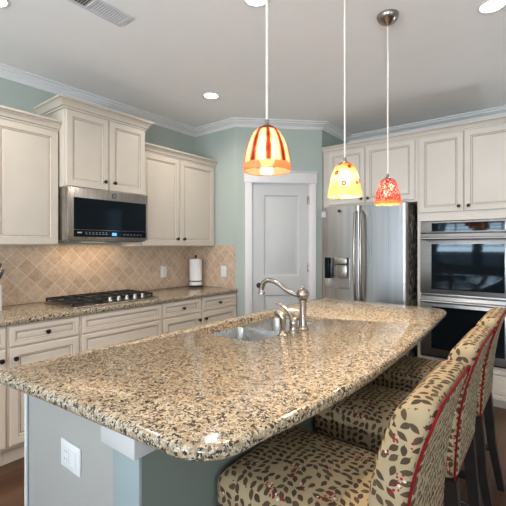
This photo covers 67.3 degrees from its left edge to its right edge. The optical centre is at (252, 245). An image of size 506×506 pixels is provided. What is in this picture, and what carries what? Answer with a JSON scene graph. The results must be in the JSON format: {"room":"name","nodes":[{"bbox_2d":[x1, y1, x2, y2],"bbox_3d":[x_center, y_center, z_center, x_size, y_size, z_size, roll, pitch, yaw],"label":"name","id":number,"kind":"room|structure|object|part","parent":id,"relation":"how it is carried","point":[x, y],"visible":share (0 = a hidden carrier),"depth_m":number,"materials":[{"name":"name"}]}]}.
{"room":"kitchen","nodes":[
{"label":"kitchen","id":0,"kind":"room"},
{"bbox_2d":[0,77,194,305],"bbox_3d":[-2.373,0.015,2.323,0.120,2.700,5.380,0,0,38],"label":"wall","id":1,"kind":"structure","parent":0,"point":[15,95],"depth_m":3.13,"materials":[{"name":"green paint"}]},
{"bbox_2d":[0,105,61,244],"bbox_3d":[-1.713,-0.470,2.772,0.363,0.931,0.460,0,0,38],"label":"upper cabinet","id":2,"kind":"object","parent":1,"relation":"attached to","point":[28,141],"visible":1,"depth_m":2.69,"materials":[{"name":"beige paint"}]},
{"bbox_3d":[-1.591,-0.900,2.677,0.055,0.072,0.460,0,0,38],"label":"crown","id":3,"kind":"part","parent":2,"relation":"part of","materials":[{"name":"beige paint"}]},
{"bbox_2d":[33,94,153,195],"bbox_3d":[-1.318,-0.775,3.212,0.443,0.659,0.826,0,0,38],"label":"upper cabinet","id":4,"kind":"object","parent":1,"relation":"attached to","point":[100,148],"visible":0.94,"depth_m":3.02,"materials":[{"name":"beige paint"}]},
{"bbox_3d":[-1.287,-0.738,2.965,0.020,0.571,0.344,0,0,38],"label":"door","id":5,"kind":"part","parent":4,"relation":"part of","materials":[{"name":"beige paint"}]},
{"bbox_3d":[-1.318,-1.067,3.212,0.443,0.076,0.826,0,0,38],"label":"crown","id":6,"kind":"part","parent":4,"relation":"part of","materials":[{"name":"beige paint"}]},
{"bbox_2d":[58,186,147,241],"bbox_3d":[-1.314,-0.237,3.209,0.433,0.410,0.708,0,0,38],"label":"microwave","id":7,"kind":"object","parent":4,"relation":"attached to","point":[84,214],"visible":0.94,"depth_m":3.00,"materials":[{"name":"silver metal"}]},
{"bbox_3d":[-1.140,-0.097,3.088,0.005,0.053,0.641,0,0,38],"label":"control panel","id":8,"kind":"part","parent":7,"relation":"part of","materials":[{"name":"black glass"}]},
{"bbox_3d":[-1.071,-0.738,3.243,0.020,0.571,0.344,0,0,38],"label":"door","id":9,"kind":"part","parent":4,"relation":"part of","materials":[{"name":"beige paint"}]},
{"bbox_2d":[120,142,217,245],"bbox_3d":[-0.827,-0.467,3.907,0.363,0.939,0.979,0,0,38],"label":"upper cabinet","id":10,"kind":"object","parent":1,"relation":"attached to","point":[179,185],"visible":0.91,"depth_m":3.78,"materials":[{"name":"beige paint"}]},
{"bbox_3d":[-0.875,-0.430,3.623,0.020,0.855,0.448,0,0,38],"label":"door","id":11,"kind":"part","parent":10,"relation":"part of","materials":[{"name":"beige paint"}]},
{"bbox_3d":[-0.705,-0.900,3.812,0.055,0.072,0.979,0,0,38],"label":"crown","id":12,"kind":"part","parent":10,"relation":"part of","materials":[{"name":"beige paint"}]},
{"bbox_3d":[-0.584,-0.430,3.995,0.020,0.855,0.482,0,0,38],"label":"door","id":13,"kind":"part","parent":10,"relation":"part of","materials":[{"name":"beige paint"}]},
{"bbox_2d":[0,0,505,134],"bbox_3d":[0.346,-1.385,1.125,5.880,0.100,6.840,0,0,38],"label":"ceiling","id":14,"kind":"structure","parent":0,"point":[446,58],"depth_m":2.68,"materials":[{"name":"paint"}]},
{"bbox_2d":[0,0,9,7],"bbox_3d":[-1.403,-1.332,2.054,0.148,0.006,0.148,0,0,38],"label":"recessed light","id":15,"kind":"object","parent":14,"relation":"in","point":[3,3],"visible":1,"depth_m":2.09,"materials":[{"name":"white paint"}]},
{"bbox_2d":[68,0,132,26],"bbox_3d":[-0.888,-1.331,2.087,0.140,0.008,0.435,0,0,38],"label":"ceiling vent","id":16,"kind":"object","parent":14,"relation":"in","point":[100,8],"visible":1,"depth_m":2.15,"materials":[{"name":"white metal"}]},
{"bbox_2d":[203,92,219,98],"bbox_3d":[-0.371,-1.332,3.374,0.148,0.006,0.148,0,0,38],"label":"recessed light","id":17,"kind":"object","parent":14,"relation":"in","point":[209,95],"visible":1,"depth_m":3.36,"materials":[{"name":"white paint"}]},
{"bbox_2d":[243,0,269,7],"bbox_3d":[0.019,-1.332,2.047,0.148,0.006,0.148,0,0,38],"label":"recessed light","id":18,"kind":"object","parent":14,"relation":"in","point":[256,3],"visible":0.91,"depth_m":2.08,"materials":[{"name":"white paint"}]},
{"bbox_2d":[243,0,290,175],"bbox_3d":[0.048,-0.794,1.295,0.162,1.082,0.162,0,0,38],"label":"pendant light","id":19,"kind":"object","parent":14,"relation":"hanging from","point":[266,154],"visible":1,"depth_m":1.25,"materials":[{"name":"multicoloured glass"}]},
{"bbox_3d":[0.048,-0.329,1.295,0.162,0.152,0.162,0,0,38],"label":"lamp shade","id":20,"kind":"part","parent":19,"relation":"part of","materials":[{"name":"orange glass"}]},
{"bbox_3d":[0.048,-0.850,1.295,0.008,0.851,0.008,0,0,38],"label":"cord","id":21,"kind":"part","parent":19,"relation":"part of","materials":[{"name":"white plastic"}]},
{"bbox_2d":[328,0,361,198],"bbox_3d":[0.438,-0.785,1.815,0.161,1.100,0.161,0,0,38],"label":"pendant light","id":22,"kind":"object","parent":14,"relation":"hanging from","point":[344,181],"visible":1,"depth_m":1.77,"materials":[{"name":"yellow glass"}]},
{"bbox_3d":[0.438,-0.316,1.815,0.161,0.162,0.161,0,0,38],"label":"lamp shade","id":23,"kind":"part","parent":22,"relation":"part of","materials":[{"name":"yellow glass"}]},
{"bbox_3d":[0.438,-0.846,1.815,0.008,0.859,0.008,0,0,38],"label":"cord","id":24,"kind":"part","parent":22,"relation":"part of","materials":[{"name":"white plastic"}]},
{"bbox_2d":[374,9,401,205],"bbox_3d":[0.781,-0.787,2.201,0.149,1.095,0.149,0,0,38],"label":"pendant light","id":25,"kind":"object","parent":14,"relation":"hanging from","point":[387,193],"visible":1,"depth_m":2.16,"materials":[{"name":"red glass"}]},
{"bbox_3d":[0.781,-0.843,2.201,0.008,0.865,0.008,0,0,38],"label":"cord","id":26,"kind":"part","parent":25,"relation":"part of","materials":[{"name":"white plastic"}]},
{"bbox_3d":[0.781,-0.316,2.201,0.149,0.151,0.149,0,0,38],"label":"lamp shade","id":27,"kind":"part","parent":25,"relation":"part of","materials":[{"name":"red glass"}]},
{"bbox_2d":[477,0,505,13],"bbox_3d":[1.330,-1.332,2.108,0.148,0.006,0.148,0,0,38],"label":"recessed light","id":28,"kind":"object","parent":14,"relation":"in","point":[488,6],"visible":1,"depth_m":2.11,"materials":[{"name":"white paint"}]},
{"bbox_2d":[0,406,505,505],"bbox_3d":[0.346,1.415,1.125,5.880,0.100,6.840,0,0,38],"label":"floor","id":29,"kind":"structure","parent":0,"point":[12,473],"depth_m":2.24,"materials":[{"name":"brown wood"}]},
{"bbox_2d":[0,326,5,465],"bbox_3d":[-1.873,0.927,2.320,0.668,0.876,0.458,0,0,38],"label":"base cabinet","id":30,"kind":"object","parent":29,"relation":"on","point":[2,329],"visible":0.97,"depth_m":2.30,"materials":[{"name":"paint"}]},
{"bbox_3d":[-1.643,0.559,2.140,0.020,0.121,0.436,0,0,38],"label":"drawer","id":31,"kind":"part","parent":30,"relation":"part of","materials":[{"name":"paint"}]},
{"bbox_3d":[-1.643,0.931,2.140,0.020,0.598,0.436,0,0,38],"label":"door","id":32,"kind":"part","parent":30,"relation":"part of","materials":[{"name":"paint"}]},
{"bbox_2d":[0,286,237,326],"bbox_3d":[-1.220,0.469,3.172,0.648,0.037,2.618,0,0,38],"label":"countertop","id":33,"kind":"structure","parent":30,"relation":"on","point":[10,315],"depth_m":2.83,"materials":[{"name":"beige stone"}]},
{"bbox_2d":[0,263,4,310],"bbox_3d":[-1.818,0.284,2.652,0.130,0.332,0.141,0,0,38],"label":"knife block","id":34,"kind":"object","parent":33,"relation":"on","point":[2,270],"visible":1,"depth_m":2.64,"materials":[{"name":"paint"}]},
{"bbox_2d":[44,289,158,308],"bbox_3d":[-1.229,0.425,3.146,0.490,0.050,0.755,0,0,38],"label":"gas cooktop","id":35,"kind":"object","parent":33,"relation":"in","point":[86,300],"visible":1,"depth_m":3.03,"materials":[{"name":"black metal"}]},
{"bbox_2d":[189,255,202,286],"bbox_3d":[-0.634,0.274,4.207,0.150,0.352,0.150,0,0,38],"label":"paper towel holder","id":36,"kind":"object","parent":33,"relation":"on","point":[195,280],"visible":1,"depth_m":4.15,"materials":[{"name":"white paper"}]},
{"bbox_2d":[3,316,78,464],"bbox_3d":[-1.591,0.927,2.681,0.668,0.876,0.455,0,0,38],"label":"base cabinet","id":37,"kind":"object","parent":29,"relation":"on","point":[26,343],"visible":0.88,"depth_m":2.41,"materials":[{"name":"paint"}]},
{"bbox_3d":[-1.360,0.559,2.501,0.020,0.121,0.433,0,0,38],"label":"drawer","id":38,"kind":"part","parent":37,"relation":"part of","materials":[{"name":"paint"}]},
{"bbox_3d":[-1.360,0.931,2.501,0.020,0.598,0.433,0,0,38],"label":"door","id":39,"kind":"part","parent":37,"relation":"part of","materials":[{"name":"paint"}]},
{"bbox_2d":[79,304,160,351],"bbox_3d":[-1.242,0.927,3.153,0.636,0.876,0.714,0,0,38],"label":"base cabinet","id":40,"kind":"object","parent":29,"relation":"on","point":[96,330],"visible":0.32,"depth_m":2.91,"materials":[{"name":"paint"}]},
{"bbox_3d":[-0.999,0.778,2.963,0.020,0.293,0.692,0,0,38],"label":"drawer","id":41,"kind":"part","parent":40,"relation":"part of","materials":[{"name":"paint"}]},
{"bbox_3d":[-0.999,0.559,2.963,0.020,0.121,0.692,0,0,38],"label":"drawer","id":42,"kind":"part","parent":40,"relation":"part of","materials":[{"name":"paint"}]},
{"bbox_2d":[161,298,201,333],"bbox_3d":[-0.867,0.927,3.607,0.668,0.876,0.460,0,0,38],"label":"base cabinet","id":43,"kind":"object","parent":29,"relation":"on","point":[176,315],"visible":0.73,"depth_m":3.40,"materials":[{"name":"paint"}]},
{"bbox_3d":[-0.637,0.559,3.428,0.020,0.121,0.438,0,0,38],"label":"drawer","id":44,"kind":"part","parent":43,"relation":"part of","materials":[{"name":"paint"}]},
{"bbox_3d":[-0.637,0.931,3.428,0.020,0.598,0.438,0,0,38],"label":"door","id":45,"kind":"part","parent":43,"relation":"part of","materials":[{"name":"paint"}]},
{"bbox_2d":[24,326,405,505],"bbox_3d":[0.137,0.928,2.117,0.728,0.873,2.355,0,0,38],"label":"kitchen island","id":46,"kind":"object","parent":29,"relation":"on","point":[117,469],"visible":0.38,"depth_m":1.16,"materials":[{"name":"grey paint"}]},
{"bbox_2d":[61,437,80,477],"bbox_3d":[-0.587,0.677,1.220,0.122,0.088,0.009,0,0,38],"label":"island outlet","id":47,"kind":"object","parent":46,"relation":"attached to","point":[70,453],"visible":1,"depth_m":1.21,"materials":[{"name":"white plastic"}]},
{"bbox_2d":[63,446,68,463],"bbox_3d":[-0.606,0.677,1.232,0.032,0.051,0.003,0,0,38],"label":"receptacle","id":48,"kind":"object","parent":47,"relation":"attached to","point":[65,448],"depth_m":1.23,"materials":[{"name":"white plastic"}]},
{"bbox_3d":[-0.604,0.928,1.252,0.578,0.873,0.020,0,0,38],"label":"panel","id":49,"kind":"part","parent":46,"relation":"part of","materials":[{"name":"grey paint"}]},
{"bbox_3d":[-0.339,0.954,1.025,0.120,0.822,0.012,0,0,38],"label":"corner post","id":50,"kind":"part","parent":46,"relation":"part of","materials":[{"name":"paint"}]},
{"bbox_2d":[0,298,446,460],"bbox_3d":[0.260,0.471,2.030,1.090,0.040,2.520,0,0,38],"label":"island countertop","id":51,"kind":"structure","parent":46,"relation":"on","point":[191,393],"depth_m":1.33,"materials":[{"name":"beige stone"}]},
{"bbox_2d":[211,318,310,341],"bbox_3d":[0.073,0.592,2.192,0.431,0.200,0.791,0,0,38],"label":"sink","id":52,"kind":"object","parent":51,"relation":"in","point":[260,330],"visible":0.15,"depth_m":2.29,"materials":[{"name":"metal"}]},
{"bbox_3d":[-0.044,0.592,2.042,0.431,0.200,0.410,0,0,38],"label":"bowl","id":53,"kind":"part","parent":52,"relation":"part of","materials":[{"name":"metal"}]},
{"bbox_3d":[0.200,0.592,2.355,0.431,0.200,0.378,0,0,38],"label":"bowl","id":54,"kind":"part","parent":52,"relation":"part of","materials":[{"name":"metal"}]},
{"bbox_2d":[274,310,287,335],"bbox_3d":[0.142,0.388,1.926,0.075,0.126,0.052,0,0,38],"label":"sprayer","id":55,"kind":"object","parent":51,"relation":"on","point":[278,313],"visible":1,"depth_m":1.91,"materials":[{"name":"silver metal"}]},
{"bbox_2d":[258,278,308,330],"bbox_3d":[0.171,0.317,2.129,0.318,0.268,0.073,0,0,38],"label":"faucet","id":56,"kind":"object","parent":51,"relation":"on","point":[302,294],"visible":0.99,"depth_m":2.04,"materials":[{"name":"silver metal"}]},
{"bbox_3d":[0.154,0.230,2.131,0.280,0.096,0.030,0,0,34],"label":"spout","id":57,"kind":"part","parent":56,"relation":"part of","materials":[{"name":"silver metal"}]},
{"bbox_2d":[275,302,298,333],"bbox_3d":[0.182,0.373,2.002,0.129,0.155,0.054,0,0,38],"label":"lever","id":58,"kind":"object","parent":51,"relation":"on","point":[293,328],"visible":1,"depth_m":1.97,"materials":[{"name":"silver metal"}]},
{"bbox_3d":[0.171,0.346,2.005,0.111,0.100,0.027,0,0,32],"label":"lever","id":59,"kind":"part","parent":58,"relation":"part of","materials":[{"name":"silver metal"}]},
{"bbox_2d":[200,292,235,324],"bbox_3d":[-0.565,0.927,3.994,0.668,0.876,0.516,0,0,38],"label":"base cabinet","id":60,"kind":"object","parent":29,"relation":"on","point":[217,307],"visible":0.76,"depth_m":3.78,"materials":[{"name":"paint"}]},
{"bbox_3d":[-0.335,0.559,3.814,0.020,0.121,0.494,0,0,38],"label":"drawer","id":61,"kind":"part","parent":60,"relation":"part of","materials":[{"name":"paint"}]},
{"bbox_3d":[-0.335,0.931,3.814,0.020,0.598,0.494,0,0,38],"label":"door","id":62,"kind":"part","parent":60,"relation":"part of","materials":[{"name":"paint"}]},
{"bbox_2d":[217,360,470,505],"bbox_3d":[0.265,0.854,1.170,0.657,1.022,0.444,0,0,38],"label":"bar stool","id":63,"kind":"object","parent":29,"relation":"on","point":[296,466],"visible":1,"depth_m":1.07,"materials":[{"name":"beige fabric"}]},
{"bbox_3d":[0.209,0.762,1.213,0.516,0.158,0.444,0,0,38],"label":"seat","id":64,"kind":"part","parent":63,"relation":"part of","materials":[{"name":"beige fabric"}]},
{"bbox_3d":[0.451,0.593,1.025,0.170,0.500,0.444,0,0,38],"label":"backrest","id":65,"kind":"part","parent":63,"relation":"part of","materials":[{"name":"beige fabric"}]},
{"bbox_2d":[321,201,417,356],"bbox_3d":[1.268,0.476,4.010,0.870,1.777,0.839,0,0,38],"label":"refrigerator","id":66,"kind":"object","parent":29,"relation":"on","point":[369,253],"visible":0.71,"depth_m":3.69,"materials":[{"name":"silver metal"}]},
{"bbox_3d":[0.908,0.115,3.913,0.424,1.030,0.081,0,0,38],"label":"door","id":67,"kind":"part","parent":66,"relation":"part of","materials":[{"name":"silver metal"}]},
{"bbox_3d":[0.912,0.226,3.880,0.140,0.209,0.083,0,0,38],"label":"spout","id":68,"kind":"part","parent":66,"relation":"part of","materials":[{"name":"silver metal"}]},
{"bbox_3d":[1.002,0.100,3.735,0.028,0.896,0.077,0,0,38],"label":"handle","id":69,"kind":"part","parent":66,"relation":"part of","materials":[{"name":"silver metal"}]},
{"bbox_3d":[1.052,0.100,3.695,0.028,0.896,0.077,0,0,38],"label":"handle","id":70,"kind":"part","parent":66,"relation":"part of","materials":[{"name":"silver metal"}]},
{"bbox_2d":[321,131,417,207],"bbox_3d":[1.337,-0.741,4.093,0.977,0.646,0.698,0,0,38],"label":"upper cabinet","id":71,"kind":"object","parent":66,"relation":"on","point":[369,157],"visible":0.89,"depth_m":3.79,"materials":[{"name":"beige paint"}]},
{"bbox_3d":[0.980,-0.720,3.987,0.400,0.564,0.020,0,0,38],"label":"door","id":72,"kind":"part","parent":71,"relation":"part of","materials":[{"name":"beige paint"}]},
{"bbox_3d":[1.139,-1.036,3.840,0.977,0.055,0.055,0,0,38],"label":"crown","id":73,"kind":"part","parent":71,"relation":"part of","materials":[{"name":"beige paint"}]},
{"bbox_3d":[1.332,-0.720,3.712,0.478,0.564,0.020,0,0,38],"label":"door","id":74,"kind":"part","parent":71,"relation":"part of","materials":[{"name":"beige paint"}]},
{"bbox_3d":[1.254,0.115,3.643,0.440,1.030,0.081,0,0,38],"label":"door","id":75,"kind":"part","parent":66,"relation":"part of","materials":[{"name":"silver metal"}]},
{"bbox_2d":[314,325,494,505],"bbox_3d":[0.653,0.854,1.666,0.657,1.022,0.444,0,0,38],"label":"bar stool","id":76,"kind":"object","parent":29,"relation":"on","point":[362,419],"visible":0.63,"depth_m":1.56,"materials":[{"name":"beige fabric"}]},
{"bbox_3d":[0.597,0.762,1.710,0.516,0.158,0.444,0,0,38],"label":"seat","id":77,"kind":"part","parent":76,"relation":"part of","materials":[{"name":"beige fabric"}]},
{"bbox_3d":[0.739,1.102,1.358,0.110,0.526,0.048,0,0,38],"label":"leg","id":78,"kind":"part","parent":76,"relation":"part of","materials":[{"name":"brown wood"}]},
{"bbox_3d":[0.839,0.593,1.521,0.170,0.500,0.444,0,0,38],"label":"backrest","id":79,"kind":"part","parent":76,"relation":"part of","materials":[{"name":"beige fabric"}]},
{"bbox_3d":[0.973,1.102,1.657,0.110,0.526,0.048,0,0,38],"label":"leg","id":80,"kind":"part","parent":76,"relation":"part of","materials":[{"name":"brown wood"}]},
{"bbox_2d":[369,307,505,505],"bbox_3d":[1.041,0.854,2.163,0.657,1.022,0.444,0,0,38],"label":"bar stool","id":81,"kind":"object","parent":29,"relation":"on","point":[408,372],"visible":0.45,"depth_m":2.05,"materials":[{"name":"beige fabric"}]},
{"bbox_3d":[0.985,0.762,2.206,0.516,0.158,0.444,0,0,38],"label":"seat","id":82,"kind":"part","parent":81,"relation":"part of","materials":[{"name":"beige fabric"}]},
{"bbox_3d":[1.127,1.102,1.855,0.110,0.526,0.048,0,0,38],"label":"leg","id":83,"kind":"part","parent":81,"relation":"part of","materials":[{"name":"brown wood"}]},
{"bbox_3d":[1.227,0.593,2.018,0.170,0.500,0.444,0,0,38],"label":"backrest","id":84,"kind":"part","parent":81,"relation":"part of","materials":[{"name":"beige fabric"}]},
{"bbox_3d":[1.361,1.102,2.154,0.110,0.526,0.048,0,0,38],"label":"leg","id":85,"kind":"part","parent":81,"relation":"part of","materials":[{"name":"brown wood"}]},
{"bbox_2d":[416,115,505,408],"bbox_3d":[2.045,0.150,3.541,0.817,2.429,0.698,0,0,38],"label":"tall cabinet","id":86,"kind":"object","parent":29,"relation":"on","point":[462,166],"visible":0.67,"depth_m":3.31,"materials":[{"name":"beige paint"}]},
{"bbox_3d":[1.693,-0.655,3.430,0.366,0.694,0.020,0,0,38],"label":"door","id":87,"kind":"part","parent":86,"relation":"part of","materials":[{"name":"beige paint"}]},
{"bbox_3d":[1.847,-1.036,3.287,0.817,0.055,0.055,0,0,38],"label":"crown","id":88,"kind":"part","parent":86,"relation":"part of","materials":[{"name":"beige paint"}]},
{"bbox_3d":[1.858,1.158,3.301,0.786,0.244,0.020,0,0,38],"label":"drawer","id":89,"kind":"part","parent":86,"relation":"part of","materials":[{"name":"beige paint"}]},
{"bbox_2d":[420,219,505,368],"bbox_3d":[2.019,0.393,3.507,0.747,1.228,0.707,0,0,38],"label":"double oven","id":90,"kind":"object","parent":86,"relation":"in","point":[463,263],"visible":0.93,"depth_m":3.30,"materials":[{"name":"silver metal"}]},
{"bbox_3d":[1.851,0.723,3.292,0.747,0.538,0.041,0,0,38],"label":"oven door","id":91,"kind":"part","parent":90,"relation":"part of","materials":[{"name":"metal"}]},
{"bbox_3d":[1.851,0.159,3.292,0.747,0.538,0.041,0,0,38],"label":"oven door","id":92,"kind":"part","parent":90,"relation":"part of","materials":[{"name":"metal"}]},
{"bbox_3d":[1.820,0.496,3.253,0.707,0.027,0.062,0,0,38],"label":"handle","id":93,"kind":"part","parent":90,"relation":"part of","materials":[{"name":"metal"}]},
{"bbox_3d":[1.820,-0.068,3.253,0.707,0.027,0.062,0,0,38],"label":"handle","id":94,"kind":"part","parent":90,"relation":"part of","materials":[{"name":"metal"}]},
{"bbox_3d":[1.854,-0.171,3.297,0.747,0.101,0.029,0,0,38],"label":"control panel","id":95,"kind":"part","parent":90,"relation":"part of","materials":[{"name":"metal"}]},
{"bbox_3d":[2.005,-0.655,3.186,0.412,0.694,0.020,0,0,38],"label":"door","id":96,"kind":"part","parent":86,"relation":"part of","materials":[{"name":"beige paint"}]},
{"bbox_2d":[195,127,343,316],"bbox_3d":[0.273,0.015,4.386,2.025,2.700,0.620,0,0,-8],"label":"wall","id":97,"kind":"structure","parent":0,"point":[228,147],"depth_m":4.11,"materials":[{"name":"green paint"}]},
{"bbox_2d":[0,245,235,305],"bbox_3d":[-1.233,0.220,3.184,0.614,0.460,2.619,0,0,38],"label":"backsplash","id":98,"kind":"structure","parent":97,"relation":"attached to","point":[32,273],"depth_m":3.45,"materials":[{"name":"tile"}]},
{"bbox_2d":[161,266,166,277],"bbox_3d":[-0.946,0.275,4.028,0.009,0.118,0.075,0,0,38],"label":"wall outlet","id":99,"kind":"object","parent":98,"relation":"attached to","point":[163,268],"visible":1,"depth_m":4.02,"materials":[{"name":"white plastic"}]},
{"bbox_2d":[221,266,225,276],"bbox_3d":[-0.320,0.275,4.114,0.075,0.118,0.009,0,0,38],"label":"light switch","id":100,"kind":"object","parent":98,"relation":"attached to","point":[223,268],"visible":1,"depth_m":4.11,"materials":[{"name":"white plastic"}]},
{"bbox_2d":[0,63,505,142],"bbox_3d":[0.010,-1.298,2.770,8.682,0.073,3.477,0,0,-12],"label":"trim","id":101,"kind":"structure","parent":97,"relation":"attached to","point":[7,72],"depth_m":3.98,"materials":[{"name":"white paint"}]},
{"bbox_2d":[244,171,317,314],"bbox_3d":[0.297,0.281,4.105,0.805,2.168,0.164,0,0,-7],"label":"door","id":102,"kind":"structure","parent":97,"relation":"in","point":[280,213],"depth_m":4.09,"materials":[{"name":"white paint"}]}
]}

